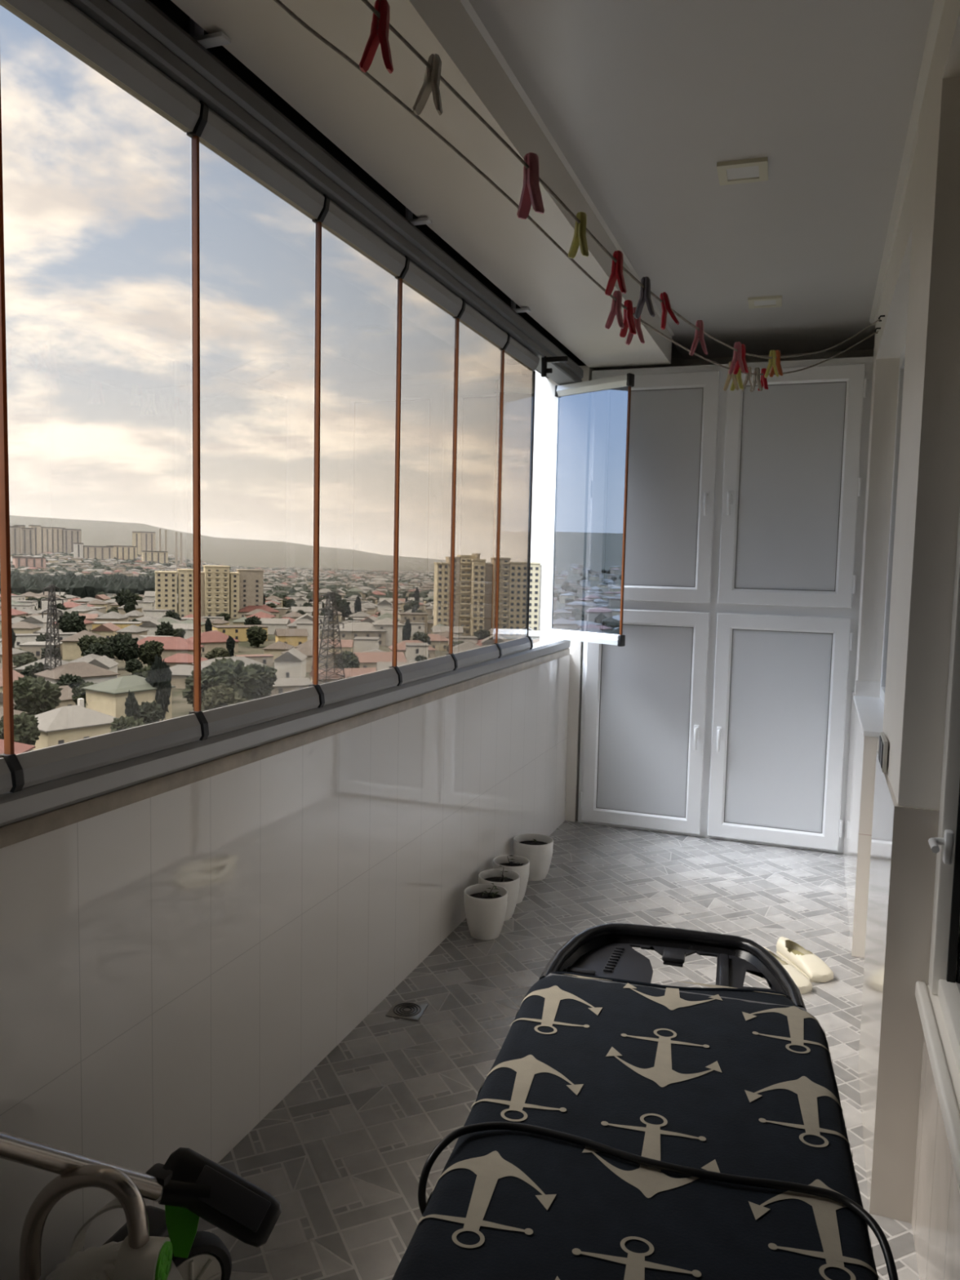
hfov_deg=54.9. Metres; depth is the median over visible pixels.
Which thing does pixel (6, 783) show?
window
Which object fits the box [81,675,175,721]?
house
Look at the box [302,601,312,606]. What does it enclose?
tree
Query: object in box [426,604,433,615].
house
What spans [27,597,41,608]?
tree
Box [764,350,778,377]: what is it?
peg
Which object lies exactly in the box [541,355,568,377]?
window catch
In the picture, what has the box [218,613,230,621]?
round tree
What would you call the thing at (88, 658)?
house
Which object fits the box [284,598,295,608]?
round tree
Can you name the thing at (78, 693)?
round tree
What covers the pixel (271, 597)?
house
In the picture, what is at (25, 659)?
round tree
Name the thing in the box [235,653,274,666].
house
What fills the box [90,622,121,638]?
house
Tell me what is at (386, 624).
house
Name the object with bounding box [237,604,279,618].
house
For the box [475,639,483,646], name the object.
house
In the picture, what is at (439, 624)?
house
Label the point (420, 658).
tree
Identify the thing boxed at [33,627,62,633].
house
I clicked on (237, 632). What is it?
house
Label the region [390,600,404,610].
house
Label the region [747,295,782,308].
recessed light
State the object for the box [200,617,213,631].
house
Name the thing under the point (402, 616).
house
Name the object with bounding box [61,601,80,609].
house
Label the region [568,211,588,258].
peg
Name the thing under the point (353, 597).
house
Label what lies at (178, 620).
house
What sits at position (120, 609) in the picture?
house
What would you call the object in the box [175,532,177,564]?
chimney stack
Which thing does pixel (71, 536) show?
apartment block
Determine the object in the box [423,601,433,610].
house
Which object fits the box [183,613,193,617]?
house
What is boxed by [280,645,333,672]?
house
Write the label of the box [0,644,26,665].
house
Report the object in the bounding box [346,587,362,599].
house
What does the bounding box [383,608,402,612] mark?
house
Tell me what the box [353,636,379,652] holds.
house
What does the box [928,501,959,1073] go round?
window
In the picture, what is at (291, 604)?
tree
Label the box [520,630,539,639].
house
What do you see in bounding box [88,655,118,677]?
house
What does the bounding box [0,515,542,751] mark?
terrain
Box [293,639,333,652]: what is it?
house
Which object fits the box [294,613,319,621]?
house
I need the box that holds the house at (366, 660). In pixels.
[334,652,407,668]
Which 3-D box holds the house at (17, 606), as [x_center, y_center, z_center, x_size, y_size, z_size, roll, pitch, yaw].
[-261.675,-15.259,529.564,10.218,9.752,8.233,1,5,-3]
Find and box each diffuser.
[726,165,759,180]
[754,299,776,306]
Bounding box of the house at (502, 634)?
[488,629,505,637]
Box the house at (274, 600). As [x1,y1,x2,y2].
[270,599,281,607]
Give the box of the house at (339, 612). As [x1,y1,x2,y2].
[320,608,342,624]
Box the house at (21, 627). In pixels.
[0,621,42,633]
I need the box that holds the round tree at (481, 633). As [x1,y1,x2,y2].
[474,629,490,639]
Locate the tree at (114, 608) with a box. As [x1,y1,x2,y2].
[111,606,118,610]
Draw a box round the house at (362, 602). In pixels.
[360,600,373,604]
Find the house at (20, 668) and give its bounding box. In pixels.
[13,657,71,673]
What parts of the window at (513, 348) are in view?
rail, rail, glass pane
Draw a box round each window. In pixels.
[0,0,201,792]
[0,757,12,794]
[186,100,324,740]
[308,194,405,707]
[389,255,462,685]
[446,298,507,671]
[492,333,539,657]
[549,373,634,646]
[880,342,906,705]
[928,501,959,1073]
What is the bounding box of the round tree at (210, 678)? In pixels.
[182,665,231,710]
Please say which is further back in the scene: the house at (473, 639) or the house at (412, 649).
the house at (473, 639)
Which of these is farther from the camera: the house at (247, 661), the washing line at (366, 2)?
the house at (247, 661)
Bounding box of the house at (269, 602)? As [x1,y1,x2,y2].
[264,600,277,607]
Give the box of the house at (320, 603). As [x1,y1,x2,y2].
[309,602,322,613]
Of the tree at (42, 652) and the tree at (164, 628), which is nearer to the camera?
the tree at (42, 652)
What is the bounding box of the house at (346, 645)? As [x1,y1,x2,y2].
[318,639,353,653]
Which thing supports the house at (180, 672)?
on the terrain
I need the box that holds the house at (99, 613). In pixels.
[85,610,104,616]
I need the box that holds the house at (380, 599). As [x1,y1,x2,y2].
[378,597,392,601]
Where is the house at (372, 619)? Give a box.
[360,615,379,623]
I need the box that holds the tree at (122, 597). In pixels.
[115,589,137,606]
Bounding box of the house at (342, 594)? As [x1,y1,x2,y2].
[338,592,346,598]
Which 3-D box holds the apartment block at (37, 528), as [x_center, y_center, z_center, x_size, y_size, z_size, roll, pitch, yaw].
[-779.991,-170.378,1620.997,17.000,61.600,15.000,-2,6,-37]
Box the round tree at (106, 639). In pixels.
[97,636,110,642]
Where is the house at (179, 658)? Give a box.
[162,653,208,666]
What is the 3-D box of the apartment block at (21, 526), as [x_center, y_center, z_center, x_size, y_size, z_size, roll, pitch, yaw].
[-801.309,-169.747,1610.763,17.000,60.600,15.000,-1,5,-23]
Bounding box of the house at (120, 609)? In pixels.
[117,604,142,614]
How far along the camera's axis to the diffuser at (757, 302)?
4.27 m
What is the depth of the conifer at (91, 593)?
640.73 m
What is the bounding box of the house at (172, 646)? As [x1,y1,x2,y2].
[124,636,204,662]
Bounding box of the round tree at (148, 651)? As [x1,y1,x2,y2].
[137,640,164,666]
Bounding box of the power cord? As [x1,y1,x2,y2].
[417,1121,898,1279]
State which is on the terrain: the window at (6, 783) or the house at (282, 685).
the house at (282, 685)
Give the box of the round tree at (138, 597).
[134,595,142,599]
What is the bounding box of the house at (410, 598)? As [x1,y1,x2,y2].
[408,597,423,603]
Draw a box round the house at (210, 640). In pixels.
[186,631,239,653]
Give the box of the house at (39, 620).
[18,614,56,629]
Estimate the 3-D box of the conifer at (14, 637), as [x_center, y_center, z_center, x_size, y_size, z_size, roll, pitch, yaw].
[-175.436,0.609,346.762,3.100,10.570,2.668,1,5,-8]
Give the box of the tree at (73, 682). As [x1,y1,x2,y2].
[55,672,85,688]
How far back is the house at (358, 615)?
537.58 m
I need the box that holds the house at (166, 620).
[156,617,179,624]
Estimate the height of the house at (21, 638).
7.350 m
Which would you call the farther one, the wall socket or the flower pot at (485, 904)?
the flower pot at (485, 904)
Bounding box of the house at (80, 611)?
[71,609,90,613]
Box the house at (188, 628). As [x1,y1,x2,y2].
[170,623,193,639]
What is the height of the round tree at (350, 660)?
11.228 m
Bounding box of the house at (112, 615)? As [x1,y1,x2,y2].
[94,611,128,621]
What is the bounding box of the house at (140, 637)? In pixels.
[131,635,144,640]
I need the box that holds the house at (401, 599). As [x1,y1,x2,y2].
[397,598,405,604]
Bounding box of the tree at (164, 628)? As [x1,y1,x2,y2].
[156,621,173,635]
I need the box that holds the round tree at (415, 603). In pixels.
[408,600,419,610]
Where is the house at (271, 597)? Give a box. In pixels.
[265,595,283,607]
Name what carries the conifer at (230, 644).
on the terrain
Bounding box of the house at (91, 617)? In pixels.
[78,613,98,621]
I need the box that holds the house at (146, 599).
[142,597,154,601]
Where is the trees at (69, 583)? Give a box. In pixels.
[0,570,177,598]
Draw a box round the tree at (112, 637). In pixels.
[106,634,116,645]
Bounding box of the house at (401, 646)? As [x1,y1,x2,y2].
[387,640,436,659]
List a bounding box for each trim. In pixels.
[459,0,675,336]
[855,680,880,697]
[869,0,944,325]
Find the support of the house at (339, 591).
on the terrain
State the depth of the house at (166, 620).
429.90 m
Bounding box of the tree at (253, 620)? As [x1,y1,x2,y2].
[244,615,262,625]
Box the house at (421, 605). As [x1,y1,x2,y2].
[418,602,423,609]
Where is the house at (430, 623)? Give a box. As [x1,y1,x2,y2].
[426,619,433,631]
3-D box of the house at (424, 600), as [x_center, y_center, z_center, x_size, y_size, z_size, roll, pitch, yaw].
[-38.247,-29.091,743.755,14.704,12.924,13.151,0,5,-11]
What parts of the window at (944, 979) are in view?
handle, frame, glass pane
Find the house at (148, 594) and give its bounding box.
[143,591,155,600]
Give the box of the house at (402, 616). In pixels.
[397,612,427,632]
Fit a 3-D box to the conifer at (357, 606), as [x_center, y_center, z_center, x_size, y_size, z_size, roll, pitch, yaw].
[-74.318,-18.121,560.728,5.590,18.369,4.811,-3,6,-41]
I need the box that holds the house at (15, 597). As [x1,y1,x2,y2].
[11,595,25,600]
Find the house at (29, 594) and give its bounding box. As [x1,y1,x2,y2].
[20,591,39,600]
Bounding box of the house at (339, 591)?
[336,589,346,594]
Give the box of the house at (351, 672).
[309,667,376,684]
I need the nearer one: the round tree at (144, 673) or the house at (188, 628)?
the round tree at (144, 673)
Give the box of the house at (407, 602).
[404,599,419,610]
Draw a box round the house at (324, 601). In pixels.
[321,600,332,606]
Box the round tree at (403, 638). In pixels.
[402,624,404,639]
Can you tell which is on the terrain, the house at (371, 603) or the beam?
the house at (371, 603)
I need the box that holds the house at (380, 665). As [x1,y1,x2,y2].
[376,662,415,671]
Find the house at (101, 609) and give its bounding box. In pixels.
[89,606,106,613]
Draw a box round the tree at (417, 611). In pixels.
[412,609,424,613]
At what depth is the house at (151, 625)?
415.61 m
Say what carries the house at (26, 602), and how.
on the terrain
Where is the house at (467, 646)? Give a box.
[453,641,483,651]
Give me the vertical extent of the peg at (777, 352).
0.074 m
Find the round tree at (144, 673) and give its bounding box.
[132,665,151,677]
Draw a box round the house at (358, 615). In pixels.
[349,612,370,618]
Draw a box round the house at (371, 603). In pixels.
[361,601,377,613]
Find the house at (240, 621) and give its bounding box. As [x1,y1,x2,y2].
[232,617,246,625]
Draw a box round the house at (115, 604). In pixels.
[110,602,119,608]
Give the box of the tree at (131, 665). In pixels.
[124,658,143,675]
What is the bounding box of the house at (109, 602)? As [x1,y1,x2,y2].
[104,599,116,608]
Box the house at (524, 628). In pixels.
[517,626,533,638]
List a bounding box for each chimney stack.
[159,528,161,551]
[164,529,167,551]
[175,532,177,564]
[179,533,182,564]
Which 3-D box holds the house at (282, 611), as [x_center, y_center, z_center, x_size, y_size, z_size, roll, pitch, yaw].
[-130.789,-17.598,606.983,10.671,6.772,10.925,1,5,0]
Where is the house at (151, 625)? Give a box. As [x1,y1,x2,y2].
[138,619,160,635]
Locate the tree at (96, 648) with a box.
[83,641,115,658]
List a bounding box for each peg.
[359,0,393,73]
[412,53,442,115]
[516,152,544,219]
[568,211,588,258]
[604,250,626,295]
[604,290,624,328]
[619,299,636,337]
[625,306,644,345]
[634,276,654,319]
[659,292,679,329]
[688,320,707,355]
[723,361,738,391]
[728,342,745,374]
[729,367,743,391]
[733,343,748,374]
[741,366,754,391]
[750,367,762,391]
[757,368,768,391]
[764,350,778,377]
[768,350,782,377]
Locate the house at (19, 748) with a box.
[0,738,35,754]
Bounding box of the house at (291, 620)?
[280,617,294,623]
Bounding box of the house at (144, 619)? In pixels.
[128,616,158,623]
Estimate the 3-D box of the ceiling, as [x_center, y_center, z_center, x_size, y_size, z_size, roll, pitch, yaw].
[0.639,-1.461,2.137,1.240,0.120,6.850,3,5,20]
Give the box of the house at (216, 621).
[212,618,230,625]
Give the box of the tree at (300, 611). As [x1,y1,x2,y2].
[296,609,305,614]
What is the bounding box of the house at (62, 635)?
[51,631,77,641]
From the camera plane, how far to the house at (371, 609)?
625.73 m
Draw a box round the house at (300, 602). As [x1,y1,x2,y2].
[295,596,308,606]
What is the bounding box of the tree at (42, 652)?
[40,644,62,659]
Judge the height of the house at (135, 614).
10.239 m
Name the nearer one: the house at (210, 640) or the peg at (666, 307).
the peg at (666, 307)
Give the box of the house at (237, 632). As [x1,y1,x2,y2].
[212,624,267,641]
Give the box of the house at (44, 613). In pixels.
[39,607,63,616]
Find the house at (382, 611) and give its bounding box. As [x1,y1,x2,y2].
[380,609,399,614]
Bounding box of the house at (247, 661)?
[227,656,266,666]
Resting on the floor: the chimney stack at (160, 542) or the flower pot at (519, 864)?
the flower pot at (519, 864)
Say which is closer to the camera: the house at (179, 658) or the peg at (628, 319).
the peg at (628, 319)
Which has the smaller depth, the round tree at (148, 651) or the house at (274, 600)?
the round tree at (148, 651)
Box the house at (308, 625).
[296,622,320,641]
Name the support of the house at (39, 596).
on the terrain
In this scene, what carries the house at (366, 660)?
on the terrain
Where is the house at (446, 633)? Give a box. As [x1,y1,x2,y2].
[436,631,457,638]
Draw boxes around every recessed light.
[716,156,768,185]
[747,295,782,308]
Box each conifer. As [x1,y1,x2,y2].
[11,628,16,648]
[87,586,95,598]
[124,689,139,720]
[145,653,172,720]
[204,617,212,631]
[226,635,235,657]
[262,591,265,604]
[354,595,361,613]
[403,617,411,639]
[413,586,419,600]
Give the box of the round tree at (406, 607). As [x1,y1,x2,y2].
[403,604,413,612]
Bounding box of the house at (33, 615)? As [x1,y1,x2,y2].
[26,613,42,617]
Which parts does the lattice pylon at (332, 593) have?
mast leg, mast leg, mast leg, mast leg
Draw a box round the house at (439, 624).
[431,623,444,634]
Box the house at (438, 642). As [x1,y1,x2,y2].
[427,634,448,650]
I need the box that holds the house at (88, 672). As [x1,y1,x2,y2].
[33,662,119,684]
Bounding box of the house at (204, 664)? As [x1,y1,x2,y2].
[191,657,229,667]
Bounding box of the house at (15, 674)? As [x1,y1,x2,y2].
[0,668,24,693]
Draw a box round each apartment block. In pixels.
[9,525,20,555]
[12,556,46,568]
[13,524,25,552]
[20,527,33,555]
[28,524,40,555]
[40,526,66,553]
[62,528,81,553]
[73,542,83,558]
[83,545,113,559]
[106,545,137,559]
[132,531,141,555]
[141,531,155,555]
[141,551,168,563]
[154,564,263,617]
[433,553,480,635]
[470,559,493,635]
[490,557,540,637]
[537,564,542,630]
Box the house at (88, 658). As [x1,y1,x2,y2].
[69,653,115,662]
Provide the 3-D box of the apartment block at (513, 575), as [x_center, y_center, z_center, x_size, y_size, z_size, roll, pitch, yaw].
[17.447,-20.274,470.748,23.600,42.800,15.600,1,5,-6]
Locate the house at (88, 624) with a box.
[52,619,93,631]
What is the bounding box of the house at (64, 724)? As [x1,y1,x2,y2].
[32,697,117,750]
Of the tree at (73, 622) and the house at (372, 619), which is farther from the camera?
the house at (372, 619)
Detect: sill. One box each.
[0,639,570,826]
[0,648,569,848]
[853,695,884,737]
[915,981,959,1192]
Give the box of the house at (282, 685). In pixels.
[270,677,312,695]
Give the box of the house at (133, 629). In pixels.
[115,624,148,635]
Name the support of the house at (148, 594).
on the terrain
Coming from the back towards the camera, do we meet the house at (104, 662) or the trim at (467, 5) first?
the house at (104, 662)
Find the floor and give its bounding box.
[196,819,919,1279]
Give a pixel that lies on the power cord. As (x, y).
(860, 1211)
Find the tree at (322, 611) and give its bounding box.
[320,608,332,619]
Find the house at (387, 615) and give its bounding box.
[376,612,399,622]
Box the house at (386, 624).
[371,617,404,645]
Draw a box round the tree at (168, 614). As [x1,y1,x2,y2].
[162,610,181,620]
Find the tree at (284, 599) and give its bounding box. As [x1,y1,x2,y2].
[281,597,288,606]
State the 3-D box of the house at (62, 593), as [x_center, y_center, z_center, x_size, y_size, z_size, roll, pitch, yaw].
[-322.791,-31.603,707.819,11.037,10.285,8.509,1,5,0]
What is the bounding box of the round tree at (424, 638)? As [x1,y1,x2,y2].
[412,631,431,645]
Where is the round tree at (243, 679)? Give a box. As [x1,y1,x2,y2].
[202,657,260,701]
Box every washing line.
[273,0,879,375]
[361,0,880,358]
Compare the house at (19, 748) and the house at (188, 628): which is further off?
the house at (188, 628)
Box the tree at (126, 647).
[109,631,139,662]
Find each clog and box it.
[762,946,812,994]
[776,936,833,982]
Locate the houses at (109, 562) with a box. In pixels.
[10,551,434,597]
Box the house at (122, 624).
[92,621,142,629]
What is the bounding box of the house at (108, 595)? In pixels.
[106,594,116,597]
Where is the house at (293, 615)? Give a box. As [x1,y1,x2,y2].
[281,611,303,619]
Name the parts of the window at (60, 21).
rail, rail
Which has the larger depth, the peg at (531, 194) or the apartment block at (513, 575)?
the apartment block at (513, 575)
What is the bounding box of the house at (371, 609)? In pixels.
[361,604,376,614]
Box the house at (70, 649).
[59,630,106,659]
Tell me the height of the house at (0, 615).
9.356 m
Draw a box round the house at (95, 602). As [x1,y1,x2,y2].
[86,600,108,611]
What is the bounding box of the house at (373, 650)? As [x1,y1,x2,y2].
[362,648,387,652]
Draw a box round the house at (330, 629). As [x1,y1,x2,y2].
[321,623,340,639]
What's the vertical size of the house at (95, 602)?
9.509 m
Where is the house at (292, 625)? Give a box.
[287,618,312,628]
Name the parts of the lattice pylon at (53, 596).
mast leg, mast leg, mast leg, mast leg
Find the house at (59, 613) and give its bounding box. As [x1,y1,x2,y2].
[51,609,79,619]
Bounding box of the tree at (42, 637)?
[35,632,53,641]
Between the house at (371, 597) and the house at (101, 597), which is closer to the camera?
the house at (101, 597)
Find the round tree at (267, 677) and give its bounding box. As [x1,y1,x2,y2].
[245,662,277,700]
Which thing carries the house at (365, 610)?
on the terrain
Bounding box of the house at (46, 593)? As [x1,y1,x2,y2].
[38,591,58,596]
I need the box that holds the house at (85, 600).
[72,597,104,603]
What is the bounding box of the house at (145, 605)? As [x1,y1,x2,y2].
[136,601,155,612]
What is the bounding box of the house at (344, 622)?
[337,621,349,626]
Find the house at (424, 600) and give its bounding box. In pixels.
[422,595,433,607]
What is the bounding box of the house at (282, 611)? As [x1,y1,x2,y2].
[273,607,290,615]
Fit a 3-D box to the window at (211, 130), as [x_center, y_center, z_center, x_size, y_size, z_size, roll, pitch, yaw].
[-0.533,-0.477,2.261,0.052,1.370,0.520,3,5,20]
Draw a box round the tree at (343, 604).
[335,598,351,621]
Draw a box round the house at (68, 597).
[64,595,80,599]
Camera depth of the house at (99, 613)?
496.81 m
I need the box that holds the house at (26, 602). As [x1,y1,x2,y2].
[15,600,38,608]
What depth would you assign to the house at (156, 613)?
495.00 m
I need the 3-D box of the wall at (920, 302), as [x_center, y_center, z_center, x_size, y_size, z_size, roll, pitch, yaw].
[1.073,-0.030,2.071,0.238,2.700,6.820,3,5,20]
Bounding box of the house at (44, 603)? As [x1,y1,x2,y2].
[40,598,67,608]
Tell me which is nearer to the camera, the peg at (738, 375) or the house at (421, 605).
the peg at (738, 375)
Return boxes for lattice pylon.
[40,584,63,671]
[318,591,345,684]
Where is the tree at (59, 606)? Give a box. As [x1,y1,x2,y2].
[51,603,66,610]
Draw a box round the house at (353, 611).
[341,608,362,620]
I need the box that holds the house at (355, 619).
[344,617,364,620]
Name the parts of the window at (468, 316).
rail, rail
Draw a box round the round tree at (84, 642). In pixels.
[76,634,106,656]
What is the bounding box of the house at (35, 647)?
[18,641,62,658]
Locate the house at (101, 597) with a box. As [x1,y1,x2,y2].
[95,594,110,600]
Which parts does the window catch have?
arm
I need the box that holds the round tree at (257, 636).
[245,625,267,647]
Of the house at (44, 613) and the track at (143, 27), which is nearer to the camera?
the track at (143, 27)
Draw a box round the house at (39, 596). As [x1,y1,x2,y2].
[33,594,46,599]
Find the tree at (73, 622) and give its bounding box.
[57,610,87,632]
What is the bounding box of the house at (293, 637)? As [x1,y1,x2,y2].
[274,628,308,646]
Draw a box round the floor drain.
[385,1000,427,1021]
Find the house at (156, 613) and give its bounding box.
[142,608,171,618]
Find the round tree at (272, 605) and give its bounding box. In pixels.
[266,602,275,608]
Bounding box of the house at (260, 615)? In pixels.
[246,611,275,620]
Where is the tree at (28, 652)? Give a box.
[20,651,37,661]
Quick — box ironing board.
[391,923,879,1279]
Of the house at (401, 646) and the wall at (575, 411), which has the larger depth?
the house at (401, 646)
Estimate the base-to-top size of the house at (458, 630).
10.249 m
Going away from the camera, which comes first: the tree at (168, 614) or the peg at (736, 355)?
the peg at (736, 355)
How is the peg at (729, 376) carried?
hanging from the washing line at (279, 2)
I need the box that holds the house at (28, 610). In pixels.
[20,607,41,616]
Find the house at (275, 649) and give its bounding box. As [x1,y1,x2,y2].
[262,640,293,662]
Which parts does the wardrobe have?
panel, door, panel, door, handle, handle, handle, handle, panel, door, panel, door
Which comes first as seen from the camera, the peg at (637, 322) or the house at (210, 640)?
the peg at (637, 322)
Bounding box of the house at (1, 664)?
[0,662,17,669]
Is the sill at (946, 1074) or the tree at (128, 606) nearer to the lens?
the sill at (946, 1074)
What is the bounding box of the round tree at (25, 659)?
[12,653,35,671]
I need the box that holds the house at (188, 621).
[177,618,204,633]
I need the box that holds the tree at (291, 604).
[288,602,297,609]
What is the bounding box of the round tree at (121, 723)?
[109,715,146,733]
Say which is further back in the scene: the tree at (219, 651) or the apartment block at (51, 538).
the apartment block at (51, 538)
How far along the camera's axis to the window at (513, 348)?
4.11 m
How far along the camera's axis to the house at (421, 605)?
705.94 m
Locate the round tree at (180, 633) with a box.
[172,627,186,638]
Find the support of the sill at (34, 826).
on the wall at (175, 963)
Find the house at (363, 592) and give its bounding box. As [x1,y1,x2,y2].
[360,589,366,599]
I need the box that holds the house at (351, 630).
[333,622,387,646]
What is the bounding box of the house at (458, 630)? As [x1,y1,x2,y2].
[432,626,462,635]
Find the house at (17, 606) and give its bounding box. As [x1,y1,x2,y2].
[11,604,35,610]
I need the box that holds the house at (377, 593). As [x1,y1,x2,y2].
[367,591,386,596]
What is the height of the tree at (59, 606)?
11.054 m
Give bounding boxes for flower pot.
[464,883,507,940]
[478,865,519,920]
[493,854,529,903]
[513,833,553,880]
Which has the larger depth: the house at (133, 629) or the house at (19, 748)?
the house at (133, 629)
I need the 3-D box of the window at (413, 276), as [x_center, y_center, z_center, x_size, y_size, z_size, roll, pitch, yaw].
[-0.182,-0.549,3.217,0.052,1.370,0.496,3,5,20]
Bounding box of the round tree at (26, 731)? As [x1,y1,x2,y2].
[0,711,40,745]
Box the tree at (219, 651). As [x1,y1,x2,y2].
[204,647,227,659]
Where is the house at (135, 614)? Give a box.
[124,609,143,621]
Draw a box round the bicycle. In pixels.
[0,1130,281,1279]
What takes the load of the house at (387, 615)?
on the terrain
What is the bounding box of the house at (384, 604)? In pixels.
[377,599,392,612]
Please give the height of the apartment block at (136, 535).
56.600 m
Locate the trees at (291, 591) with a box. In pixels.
[0,551,434,603]
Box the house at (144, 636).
[138,635,173,637]
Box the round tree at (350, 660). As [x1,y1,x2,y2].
[334,650,359,668]
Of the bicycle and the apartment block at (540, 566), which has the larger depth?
the apartment block at (540, 566)
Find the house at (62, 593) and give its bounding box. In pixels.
[53,591,67,596]
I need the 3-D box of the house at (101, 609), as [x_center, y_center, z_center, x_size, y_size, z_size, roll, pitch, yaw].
[-229.506,-15.113,548.777,11.059,8.537,12.753,1,5,-5]
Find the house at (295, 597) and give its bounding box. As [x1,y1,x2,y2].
[287,595,299,604]
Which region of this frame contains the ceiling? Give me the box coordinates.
[468,0,933,359]
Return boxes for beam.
[170,0,671,368]
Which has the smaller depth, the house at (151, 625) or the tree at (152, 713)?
the tree at (152, 713)
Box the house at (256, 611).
[244,608,273,617]
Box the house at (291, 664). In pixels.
[273,647,307,678]
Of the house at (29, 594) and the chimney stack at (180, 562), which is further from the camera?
the chimney stack at (180, 562)
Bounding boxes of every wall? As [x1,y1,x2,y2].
[0,654,569,1279]
[539,342,873,822]
[843,0,959,1223]
[864,737,959,1279]
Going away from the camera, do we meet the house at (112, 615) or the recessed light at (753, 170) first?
the recessed light at (753, 170)
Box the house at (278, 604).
[265,600,280,607]
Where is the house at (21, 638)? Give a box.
[14,633,50,648]
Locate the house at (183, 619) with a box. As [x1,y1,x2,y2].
[180,617,193,621]
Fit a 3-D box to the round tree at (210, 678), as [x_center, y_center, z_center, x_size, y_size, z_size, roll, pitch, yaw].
[-64.304,13.308,219.291,12.566,14.201,12.756,3,5,23]
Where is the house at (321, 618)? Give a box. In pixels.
[318,615,328,630]
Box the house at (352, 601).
[342,599,355,608]
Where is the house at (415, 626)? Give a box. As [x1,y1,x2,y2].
[404,622,425,636]
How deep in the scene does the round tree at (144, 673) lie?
234.39 m
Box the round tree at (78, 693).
[71,680,96,707]
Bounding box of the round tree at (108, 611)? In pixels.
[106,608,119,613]
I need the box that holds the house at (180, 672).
[168,664,202,688]
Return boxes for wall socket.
[878,732,888,773]
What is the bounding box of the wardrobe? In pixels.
[577,356,873,853]
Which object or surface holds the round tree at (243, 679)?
on the terrain
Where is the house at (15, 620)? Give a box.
[0,616,24,624]
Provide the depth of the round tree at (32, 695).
198.73 m
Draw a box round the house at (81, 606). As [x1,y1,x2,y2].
[68,604,97,611]
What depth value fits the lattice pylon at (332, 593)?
263.66 m
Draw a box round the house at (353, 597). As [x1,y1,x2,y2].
[347,595,362,600]
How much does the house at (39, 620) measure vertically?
11.018 m
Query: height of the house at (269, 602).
9.592 m
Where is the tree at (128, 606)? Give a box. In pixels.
[123,601,136,613]
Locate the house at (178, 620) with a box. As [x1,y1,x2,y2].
[155,617,182,622]
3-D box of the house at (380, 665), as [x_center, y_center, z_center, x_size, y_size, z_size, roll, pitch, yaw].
[-22.442,12.183,256.611,12.469,12.284,8.684,1,5,-9]
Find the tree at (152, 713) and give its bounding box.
[138,700,164,724]
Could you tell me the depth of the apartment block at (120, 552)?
1563.14 m
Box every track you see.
[67,0,583,385]
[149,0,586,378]
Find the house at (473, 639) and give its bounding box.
[448,635,478,644]
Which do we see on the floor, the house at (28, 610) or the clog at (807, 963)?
the clog at (807, 963)
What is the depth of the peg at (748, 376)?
2.77 m
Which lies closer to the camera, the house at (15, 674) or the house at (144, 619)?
the house at (15, 674)
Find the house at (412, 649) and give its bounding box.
[405,642,428,661]
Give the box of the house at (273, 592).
[272,591,285,593]
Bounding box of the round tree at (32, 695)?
[13,675,62,715]
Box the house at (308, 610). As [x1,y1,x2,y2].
[290,606,312,615]
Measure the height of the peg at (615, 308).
0.082 m
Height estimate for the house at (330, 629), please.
9.882 m
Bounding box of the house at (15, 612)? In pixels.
[0,608,28,617]
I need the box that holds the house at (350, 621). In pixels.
[346,620,360,622]
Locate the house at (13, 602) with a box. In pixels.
[0,600,23,604]
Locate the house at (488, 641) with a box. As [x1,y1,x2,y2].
[480,634,508,646]
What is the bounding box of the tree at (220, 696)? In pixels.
[200,683,247,711]
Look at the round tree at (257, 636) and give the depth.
382.60 m
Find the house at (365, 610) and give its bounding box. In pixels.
[360,607,367,613]
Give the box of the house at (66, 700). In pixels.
[0,685,75,708]
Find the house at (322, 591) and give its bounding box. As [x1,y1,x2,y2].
[319,588,331,595]
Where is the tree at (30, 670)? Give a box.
[19,662,49,678]
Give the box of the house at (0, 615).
[0,615,12,630]
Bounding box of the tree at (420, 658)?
[413,654,427,662]
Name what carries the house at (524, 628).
on the terrain
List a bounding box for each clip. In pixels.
[190,17,231,48]
[405,207,431,225]
[511,299,530,312]
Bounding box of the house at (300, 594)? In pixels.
[293,592,305,597]
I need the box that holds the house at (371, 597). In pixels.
[364,595,377,604]
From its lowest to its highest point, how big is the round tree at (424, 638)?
11.023 m
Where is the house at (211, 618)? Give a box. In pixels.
[201,616,224,620]
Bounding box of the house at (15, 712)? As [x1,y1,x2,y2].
[0,706,27,719]
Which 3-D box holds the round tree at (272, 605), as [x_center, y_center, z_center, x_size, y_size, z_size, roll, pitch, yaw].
[-137.294,-19.764,607.886,7.889,9.528,8.009,2,5,11]
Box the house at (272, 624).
[260,617,290,634]

